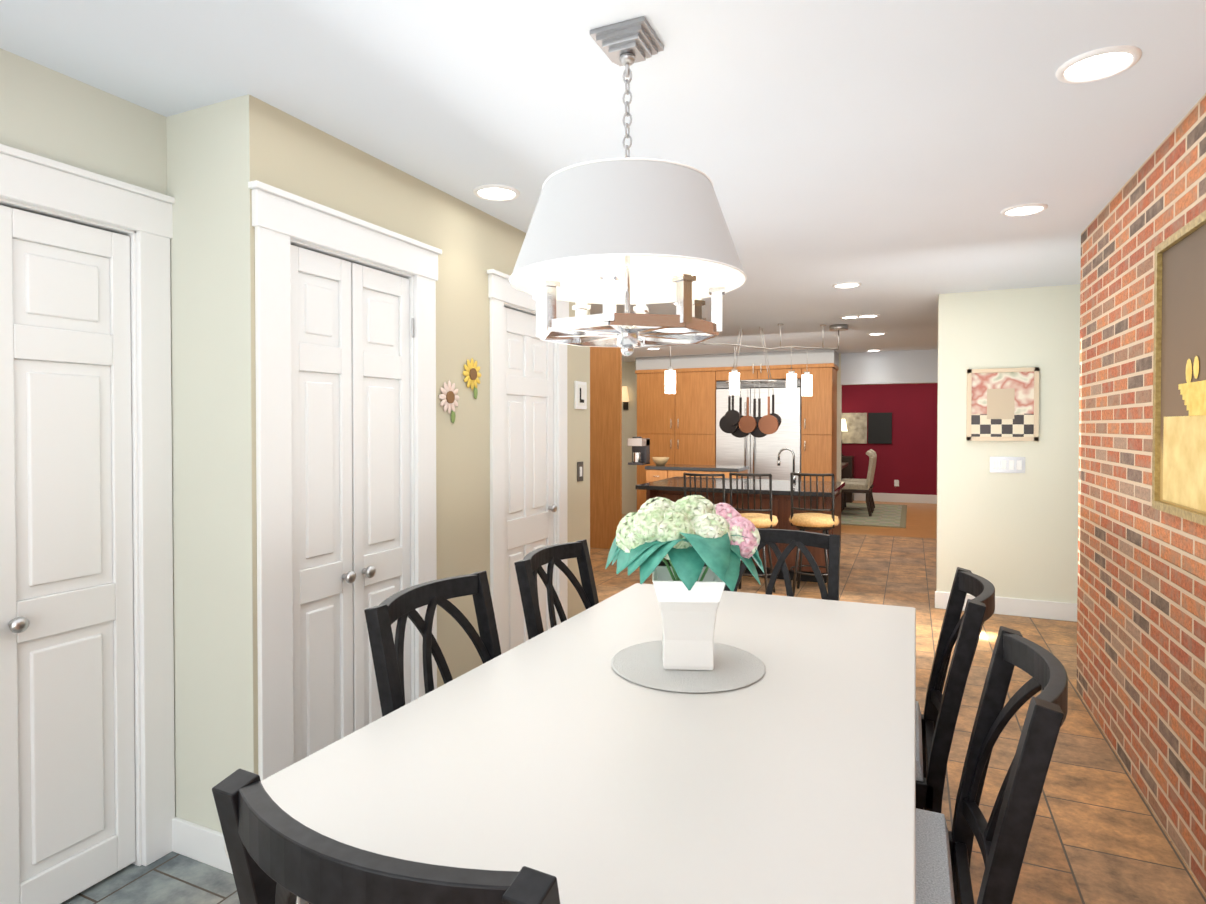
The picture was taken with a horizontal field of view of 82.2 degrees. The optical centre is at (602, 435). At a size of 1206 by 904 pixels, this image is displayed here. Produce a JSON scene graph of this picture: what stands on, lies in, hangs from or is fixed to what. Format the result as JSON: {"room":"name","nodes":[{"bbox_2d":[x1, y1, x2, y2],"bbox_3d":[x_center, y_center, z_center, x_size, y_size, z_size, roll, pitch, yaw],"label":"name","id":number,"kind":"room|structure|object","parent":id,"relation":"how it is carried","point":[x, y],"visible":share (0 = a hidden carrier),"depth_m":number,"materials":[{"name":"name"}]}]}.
{"room":"dining room","nodes":[
{"label":"dining room","id":0,"kind":"room"},
{"bbox_2d":[0,48,166,194],"bbox_3d":[-1.925,0.167,2.152,0.750,2.440,5.630,0,1,24],"label":"wall","id":1,"kind":"structure","parent":0,"point":[48,113],"depth_m":2.05,"materials":[{"name":"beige paint"}]},
{"bbox_2d":[0,144,174,903],"bbox_3d":[-1.677,0.306,1.877,0.148,2.170,1.012,0,1,24],"label":"door frame","id":2,"kind":"structure","parent":1,"relation":"attached to","point":[87,774],"depth_m":2.08,"materials":[{"name":"white wood"}]},
{"bbox_2d":[172,817,232,873],"bbox_3d":[-1.399,1.335,1.933,0.402,0.110,5.630,0,1,24],"label":"baseboard","id":3,"kind":"structure","parent":1,"relation":"attached to","point":[200,843],"depth_m":2.24,"materials":[{"name":"white wood"}]},
{"bbox_2d":[166,105,217,830],"bbox_3d":[-1.585,0.163,2.433,0.840,2.440,0.120,0,1,24],"label":"wall","id":4,"kind":"structure","parent":0,"point":[190,159],"depth_m":2.26,"materials":[{"name":"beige paint"}]},
{"bbox_2d":[210,94,589,832],"bbox_3d":[-0.643,0.151,3.304,0.120,2.440,2.480,0,1,24],"label":"wall","id":5,"kind":"structure","parent":0,"point":[220,154],"depth_m":2.45,"materials":[{"name":"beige paint"}]},
{"bbox_2d":[248,180,441,780],"bbox_3d":[-0.941,0.296,2.578,0.148,2.170,0.919,0,1,24],"label":"door frame","id":6,"kind":"structure","parent":5,"relation":"attached to","point":[345,331],"depth_m":2.47,"materials":[{"name":"white wood"}]},
{"bbox_2d":[439,379,464,423],"bbox_3d":[-0.677,-0.149,3.054,0.015,0.194,0.154,0,1,24],"label":"art","id":7,"kind":"object","parent":5,"relation":"attached to","point":[448,396],"depth_m":3.05,"materials":[{"name":"white"}]},
{"bbox_2d":[463,358,481,398],"bbox_3d":[-0.606,-0.265,3.211,0.015,0.194,0.154,0,1,24],"label":"art","id":8,"kind":"object","parent":5,"relation":"attached to","point":[472,374],"depth_m":3.21,"materials":[{"name":"yellow"}]},
{"bbox_2d":[487,269,568,653],"bbox_3d":[-0.422,0.280,3.741,0.148,2.170,0.841,0,1,24],"label":"door frame","id":9,"kind":"structure","parent":5,"relation":"attached to","point":[528,440],"depth_m":3.67,"materials":[{"name":"white wood"}]},
{"bbox_2d":[577,462,582,481],"bbox_3d":[-0.139,0.222,4.272,0.010,0.120,0.080,0,1,24],"label":"switch plate","id":10,"kind":"object","parent":5,"relation":"attached to","point":[579,471],"visible":1,"depth_m":4.26,"materials":[{"name":"grey metal"}]},
{"bbox_2d":[574,381,586,408],"bbox_3d":[-0.136,-0.249,4.264,0.016,0.170,0.150,0,1,24],"label":"letter sign","id":11,"kind":"object","parent":5,"relation":"attached to","point":[580,394],"visible":0.98,"depth_m":4.24,"materials":[{"name":"white"}]},
{"bbox_2d":[0,0,1205,361],"bbox_3d":[1.771,-1.156,5.944,9.000,0.100,16.200,0,1,24],"label":"ceiling","id":12,"kind":"structure","parent":0,"point":[894,158],"depth_m":2.19,"materials":[{"name":"paint"}]},
{"bbox_2d":[473,184,519,200],"bbox_3d":[-0.466,-1.060,3.025,0.204,0.010,0.204,0,1,18],"label":"recessed light","id":13,"kind":"object","parent":12,"relation":"in","point":[492,192],"depth_m":3.01,"materials":[{"name":"white"}]},
{"bbox_2d":[509,16,746,355],"bbox_3d":[0.064,-0.629,1.829,0.622,0.838,0.622,0,1,24],"label":"pendant lamp","id":14,"kind":"object","parent":12,"relation":"hanging from","point":[609,234],"visible":1,"depth_m":1.65,"materials":[{"name":"white fabric"}]},
{"bbox_2d":[719,327,780,437],"bbox_3d":[1.536,-0.550,7.218,0.617,1.147,0.284,0,1,24],"label":"pot rack","id":15,"kind":"object","parent":12,"relation":"hanging from","point":[733,422],"visible":0.94,"depth_m":7.17,"materials":[{"name":"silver metal"}]},
{"bbox_2d":[665,318,847,395],"bbox_3d":[1.411,-0.756,6.743,1.747,0.719,1.484,0,1,24],"label":"lights","id":16,"kind":"object","parent":12,"relation":"hanging from","point":[734,381],"visible":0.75,"depth_m":6.79,"materials":[{"name":"silver metal"}]},
{"bbox_2d":[832,282,861,288],"bbox_3d":[1.767,-1.087,5.005,0.204,0.010,0.204,0,1,18],"label":"recessed light","id":17,"kind":"object","parent":12,"relation":"in","point":[843,285],"depth_m":5.00,"materials":[{"name":"white"}]},
{"bbox_2d":[840,314,879,318],"bbox_3d":[2.393,-1.107,6.439,0.346,0.010,0.205,0,1,30],"label":"recessed light","id":18,"kind":"object","parent":12,"relation":"in","point":[864,315],"depth_m":6.42,"materials":[{"name":"white"}]},
{"bbox_2d":[866,349,880,351],"bbox_3d":[3.650,-1.147,9.321,0.204,0.010,0.204,0,1,18],"label":"recessed light","id":19,"kind":"object","parent":12,"relation":"in","point":[874,350],"depth_m":9.31,"materials":[{"name":"white"}]},
{"bbox_2d":[867,332,886,335],"bbox_3d":[3.031,-1.124,7.647,0.204,0.010,0.204,0,1,-15],"label":"recessed light","id":20,"kind":"object","parent":12,"relation":"in","point":[878,333],"depth_m":7.61,"materials":[{"name":"white"}]},
{"bbox_2d":[1001,203,1047,216],"bbox_3d":[1.989,-1.063,3.264,0.191,0.010,0.191,0,1,18],"label":"recessed light","id":21,"kind":"object","parent":12,"relation":"in","point":[1030,208],"depth_m":3.25,"materials":[{"name":"white"}]},
{"bbox_2d":[1056,45,1141,83],"bbox_3d":[1.400,-1.045,1.955,0.199,0.010,0.199,0,1,15],"label":"recessed light","id":22,"kind":"object","parent":12,"relation":"in","point":[1098,64],"depth_m":1.95,"materials":[{"name":"white"}]},
{"bbox_2d":[61,533,1205,903],"bbox_3d":[0.826,1.413,3.860,9.000,0.100,11.560,0,1,24],"label":"floor","id":23,"kind":"structure","parent":0,"point":[1099,835],"depth_m":2.67,"materials":[{"name":"tile"}]},
{"bbox_2d":[212,769,559,903],"bbox_3d":[-0.165,0.926,1.034,0.527,0.956,0.624,0,1,24],"label":"chair","id":24,"kind":"object","parent":23,"relation":"on","point":[277,854],"visible":1,"depth_m":0.75,"materials":[{"name":"wood"}]},
{"bbox_2d":[364,571,500,716],"bbox_3d":[-0.271,0.914,1.901,0.613,0.956,0.500,0,1,24],"label":"chair","id":25,"kind":"object","parent":23,"relation":"on","point":[401,606],"visible":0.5,"depth_m":1.98,"materials":[{"name":"wood"}]},
{"bbox_2d":[514,539,598,639],"bbox_3d":[0.036,0.906,2.514,0.613,0.956,0.500,0,1,24],"label":"chair","id":26,"kind":"object","parent":23,"relation":"on","point":[528,567],"visible":0.31,"depth_m":2.62,"materials":[{"name":"wood"}]},
{"bbox_2d":[224,583,915,903],"bbox_3d":[0.218,1.011,1.827,1.116,0.760,1.987,0,1,24],"label":"dining table","id":27,"kind":"object","parent":23,"relation":"on","point":[573,762],"visible":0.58,"depth_m":1.32,"materials":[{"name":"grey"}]},
{"bbox_2d":[611,640,764,692],"bbox_3d":[0.232,0.627,1.903,0.420,0.005,0.420,0,1,24],"label":"placemat","id":28,"kind":"object","parent":27,"relation":"on","point":[642,665],"visible":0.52,"depth_m":1.83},
{"bbox_2d":[605,495,763,669],"bbox_3d":[0.232,0.393,1.910,0.412,0.460,0.407,0,1,24],"label":"flower vase","id":29,"kind":"object","parent":28,"relation":"on","point":[688,537],"visible":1,"depth_m":1.82,"materials":[{"name":"white ceramic"}]},
{"bbox_2d":[590,347,621,548],"bbox_3d":[-0.234,0.081,8.426,1.230,2.438,0.620,0,1,24],"label":"pantry cabinet","id":30,"kind":"object","parent":23,"relation":"on","point":[605,441],"visible":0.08,"depth_m":7.97,"materials":[{"name":"brown wood"}]},
{"bbox_2d":[645,464,748,482],"bbox_3d":[1.171,0.838,8.591,1.170,0.920,0.605,0,1,24],"label":"countertop","id":31,"kind":"structure","parent":23,"relation":"on","point":[657,472],"depth_m":8.42,"materials":[{"name":"brown wood"}]},
{"bbox_2d":[627,437,649,464],"bbox_3d":[0.460,0.192,8.902,0.200,0.360,0.300,0,1,24],"label":"coffee maker","id":32,"kind":"object","parent":31,"relation":"on","point":[640,450],"visible":1,"depth_m":8.82,"materials":[{"name":"grey"}]},
{"bbox_2d":[652,457,668,465],"bbox_3d":[0.726,0.325,8.730,0.220,0.100,0.220,0,1,24],"label":"bowl","id":33,"kind":"object","parent":31,"relation":"on","point":[660,461],"visible":1,"depth_m":8.66,"materials":[{"name":"beige ceramic"}]},
{"bbox_2d":[683,472,724,566],"bbox_3d":[0.874,0.822,5.792,0.410,1.033,0.436,0,1,24],"label":"bar stool","id":34,"kind":"object","parent":23,"relation":"on","point":[706,476],"visible":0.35,"depth_m":5.61,"materials":[{"name":"grey metal"}]},
{"bbox_2d":[640,489,840,582],"bbox_3d":[1.402,0.917,6.849,1.732,0.810,1.140,0,1,24],"label":"kitchen island","id":35,"kind":"object","parent":23,"relation":"on","point":[781,506],"depth_m":6.34,"materials":[{"name":"brown wood"}]},
{"bbox_2d":[636,477,843,496],"bbox_3d":[1.386,0.492,6.823,1.800,0.040,1.250,0,1,24],"label":"island countertop","id":36,"kind":"structure","parent":35,"relation":"on","point":[674,484],"depth_m":6.53,"materials":[{"name":"stone"}]},
{"bbox_2d":[777,448,800,481],"bbox_3d":[1.906,0.295,7.077,0.237,0.346,0.044,0,1,24],"label":"island faucet","id":37,"kind":"object","parent":36,"relation":"on","point":[778,463],"visible":0.92,"depth_m":7.05,"materials":[{"name":"silver metal"}]},
{"bbox_2d":[729,472,777,592],"bbox_3d":[1.259,0.822,5.802,0.410,1.033,0.436,0,1,24],"label":"bar stool","id":38,"kind":"object","parent":23,"relation":"on","point":[762,521],"visible":0.67,"depth_m":5.64,"materials":[{"name":"grey metal"}]},
{"bbox_2d":[723,529,840,600],"bbox_3d":[0.686,0.901,2.839,0.500,0.956,0.613,0,1,24],"label":"chair","id":39,"kind":"object","parent":23,"relation":"on","point":[793,539],"visible":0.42,"depth_m":3.03,"materials":[{"name":"wood"}]},
{"bbox_2d":[789,472,838,594],"bbox_3d":[1.772,0.821,5.816,0.410,1.033,0.436,0,1,24],"label":"bar stool","id":40,"kind":"object","parent":23,"relation":"on","point":[825,523],"visible":0.94,"depth_m":5.68,"materials":[{"name":"black wood"}]},
{"bbox_2d":[916,567,994,812],"bbox_3d":[0.859,0.911,2.142,0.613,0.956,0.500,0,1,24],"label":"chair","id":41,"kind":"object","parent":23,"relation":"on","point":[936,721],"visible":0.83,"depth_m":1.87,"materials":[{"name":"wood"}]},
{"bbox_2d":[916,626,1067,903],"bbox_3d":[0.615,0.920,1.473,0.613,0.956,0.500,0,1,24],"label":"chair","id":42,"kind":"object","parent":23,"relation":"on","point":[943,857],"visible":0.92,"depth_m":1.43,"materials":[{"name":"wood"}]},
{"bbox_2d":[622,501,936,538],"bbox_3d":[4.125,1.311,11.258,9.000,0.100,4.640,0,1,24],"label":"floor","id":43,"kind":"structure","parent":0,"point":[921,520],"depth_m":9.75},
{"bbox_2d":[635,365,726,511],"bbox_3d":[1.181,0.148,10.358,1.203,2.250,0.648,0,1,24],"label":"tall cabinet","id":44,"kind":"object","parent":43,"relation":"on","point":[679,427],"depth_m":10.03,"materials":[{"name":"brown wood"}]},
{"bbox_2d":[716,379,801,479],"bbox_3d":[2.255,0.253,9.844,1.170,2.055,0.714,0,1,24],"label":"refrigerator","id":45,"kind":"object","parent":43,"relation":"on","point":[756,455],"visible":0.56,"depth_m":9.52,"materials":[{"name":"silver metal"}]},
{"bbox_2d":[799,361,838,481],"bbox_3d":[2.990,0.159,9.551,0.399,2.250,0.648,0,1,24],"label":"tall cabinet","id":46,"kind":"object","parent":43,"relation":"on","point":[818,410],"depth_m":9.25,"materials":[{"name":"brown wood"}]},
{"bbox_2d":[841,456,853,502],"bbox_3d":[3.972,0.808,13.241,1.550,0.850,0.470,0,1,24],"label":"sideboard","id":47,"kind":"object","parent":43,"relation":"on","point":[847,471],"visible":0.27,"depth_m":12.75,"materials":[{"name":"brown wood"}]},
{"bbox_2d":[841,419,847,455],"bbox_3d":[4.463,0.035,12.994,0.260,0.700,0.260,0,1,24],"label":"light","id":48,"kind":"object","parent":47,"relation":"on","point":[844,427],"visible":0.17,"depth_m":12.90,"materials":[{"name":"white"}]},
{"bbox_2d":[841,503,906,527],"bbox_3d":[3.242,1.250,11.645,3.430,0.010,3.010,0,1,24],"label":"rug","id":49,"kind":"object","parent":43,"relation":"on","point":[883,515],"visible":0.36,"depth_m":10.87,"materials":[{"name":"green carpet"}]},
{"bbox_2d":[841,462,848,469],"bbox_3d":[3.448,0.865,11.575,1.100,0.758,2.000,0,1,24],"label":"table","id":50,"kind":"object","parent":49,"relation":"on","point":[844,464],"visible":0.02,"depth_m":11.68,"materials":[{"name":"brown wood"}]},
{"bbox_2d":[841,449,876,510],"bbox_3d":[4.321,0.736,11.677,0.550,1.014,0.500,0,1,24],"label":"chair","id":51,"kind":"object","parent":49,"relation":"on","point":[856,480],"visible":0.46,"depth_m":11.56,"materials":[{"name":"beige fabric"}]},
{"bbox_2d":[622,349,937,513],"bbox_3d":[3.471,0.061,9.774,8.400,2.440,0.150,0,1,24],"label":"wall","id":52,"kind":"structure","parent":0,"point":[898,367],"depth_m":9.67,"materials":[{"name":"beige paint"}]},
{"bbox_2d":[622,386,628,409],"bbox_3d":[0.332,-0.595,10.981,0.170,0.370,0.184,0,1,24],"label":"sconce","id":53,"kind":"object","parent":52,"relation":"attached to","point":[625,399],"visible":0.79,"depth_m":10.92,"materials":[{"name":"grey metal"}]},
{"bbox_2d":[636,354,714,368],"bbox_3d":[1.173,-1.071,10.344,1.227,0.188,0.648,0,1,24],"label":"upper cabinet","id":54,"kind":"object","parent":52,"relation":"attached to","point":[688,361],"depth_m":10.06,"materials":[{"name":"white wood"}]},
{"bbox_2d":[715,353,758,372],"bbox_3d":[2.001,-1.066,9.975,0.586,0.188,0.648,0,1,24],"label":"upper cabinet","id":55,"kind":"object","parent":52,"relation":"attached to","point":[746,362],"depth_m":9.68,"materials":[{"name":"white wood"}]},
{"bbox_2d":[759,350,802,368],"bbox_3d":[2.536,-1.062,9.737,0.586,0.188,0.648,0,1,24],"label":"upper cabinet","id":56,"kind":"object","parent":52,"relation":"attached to","point":[781,359],"depth_m":9.44,"materials":[{"name":"white wood"}]},
{"bbox_2d":[803,349,838,368],"bbox_3d":[2.997,-1.060,9.531,0.423,0.188,0.648,0,1,24],"label":"upper cabinet","id":57,"kind":"object","parent":52,"relation":"attached to","point":[827,354],"depth_m":9.26,"materials":[{"name":"white wood"}]},
{"bbox_2d":[841,383,937,494],"bbox_3d":[4.978,0.014,13.153,8.700,2.440,0.150,0,1,24],"label":"wall","id":58,"kind":"structure","parent":0,"point":[907,458],"depth_m":12.82,"materials":[{"name":"paint"}]},
{"bbox_2d":[841,413,866,443],"bbox_3d":[4.724,-0.142,13.165,0.575,0.581,0.030,0,1,24],"label":"art panel","id":59,"kind":"object","parent":58,"relation":"attached to","point":[856,423],"depth_m":13.12,"materials":[{"name":"beige"}]},
{"bbox_2d":[868,413,891,443],"bbox_3d":[5.193,-0.140,12.955,0.414,0.581,0.030,0,1,24],"label":"art panel","id":60,"kind":"object","parent":58,"relation":"attached to","point":[879,428],"depth_m":12.94,"materials":[{"name":"black"}]},
{"bbox_2d":[854,493,936,503],"bbox_3d":[4.944,1.155,13.091,8.400,0.160,0.020,0,1,24],"label":"baseboard","id":61,"kind":"structure","parent":58,"relation":"attached to","point":[905,498],"depth_m":12.83,"materials":[{"name":"white wood"}]},
{"bbox_2d":[894,480,898,485],"bbox_3d":[5.466,0.882,12.861,0.080,0.120,0.008,0,1,24],"label":"electrical outlet plate","id":62,"kind":"object","parent":58,"relation":"attached to","point":[896,482],"visible":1,"depth_m":12.86,"materials":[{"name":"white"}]},
{"bbox_2d":[936,284,1079,602],"bbox_3d":[4.095,0.130,4.788,3.200,2.440,0.150,0,1,24],"label":"wall","id":63,"kind":"structure","parent":0,"point":[1011,535],"depth_m":5.17,"materials":[{"name":"paint"}]},
{"bbox_2d":[966,367,1038,440],"bbox_3d":[2.989,-0.233,5.174,0.468,0.542,0.035,0,1,24],"label":"framed abstract painting","id":64,"kind":"object","parent":63,"relation":"attached to","point":[1002,404],"visible":1,"depth_m":5.17,"materials":[{"name":"fabric"}]},
{"bbox_2d":[935,591,1076,621],"bbox_3d":[4.054,1.286,4.731,3.215,0.130,0.018,0,1,24],"label":"baseboard","id":65,"kind":"structure","parent":63,"relation":"attached to","point":[1064,611],"depth_m":5.12,"materials":[{"name":"white wood"}]},
{"bbox_2d":[990,457,1024,472],"bbox_3d":[3.029,0.220,5.176,0.222,0.117,0.010,0,1,24],"label":"switch plate","id":66,"kind":"object","parent":63,"relation":"attached to","point":[1007,464],"visible":1,"depth_m":5.17,"materials":[{"name":"white plastic"}]},
{"bbox_2d":[1077,93,1205,894],"bbox_3d":[1.429,0.184,0.886,0.250,2.440,6.050,0,1,24],"label":"brick wall","id":67,"kind":"structure","parent":0,"point":[1141,640],"depth_m":2.72,"materials":[{"name":"red brick"}]},
{"bbox_2d":[1152,210,1205,525],"bbox_3d":[1.706,-0.197,1.855,0.035,0.924,1.300,0,1,24],"label":"painting","id":68,"kind":"object","parent":67,"relation":"attached to","point":[1179,433],"visible":1,"depth_m":2.24,"materials":[{"name":"fabric"}]}
]}

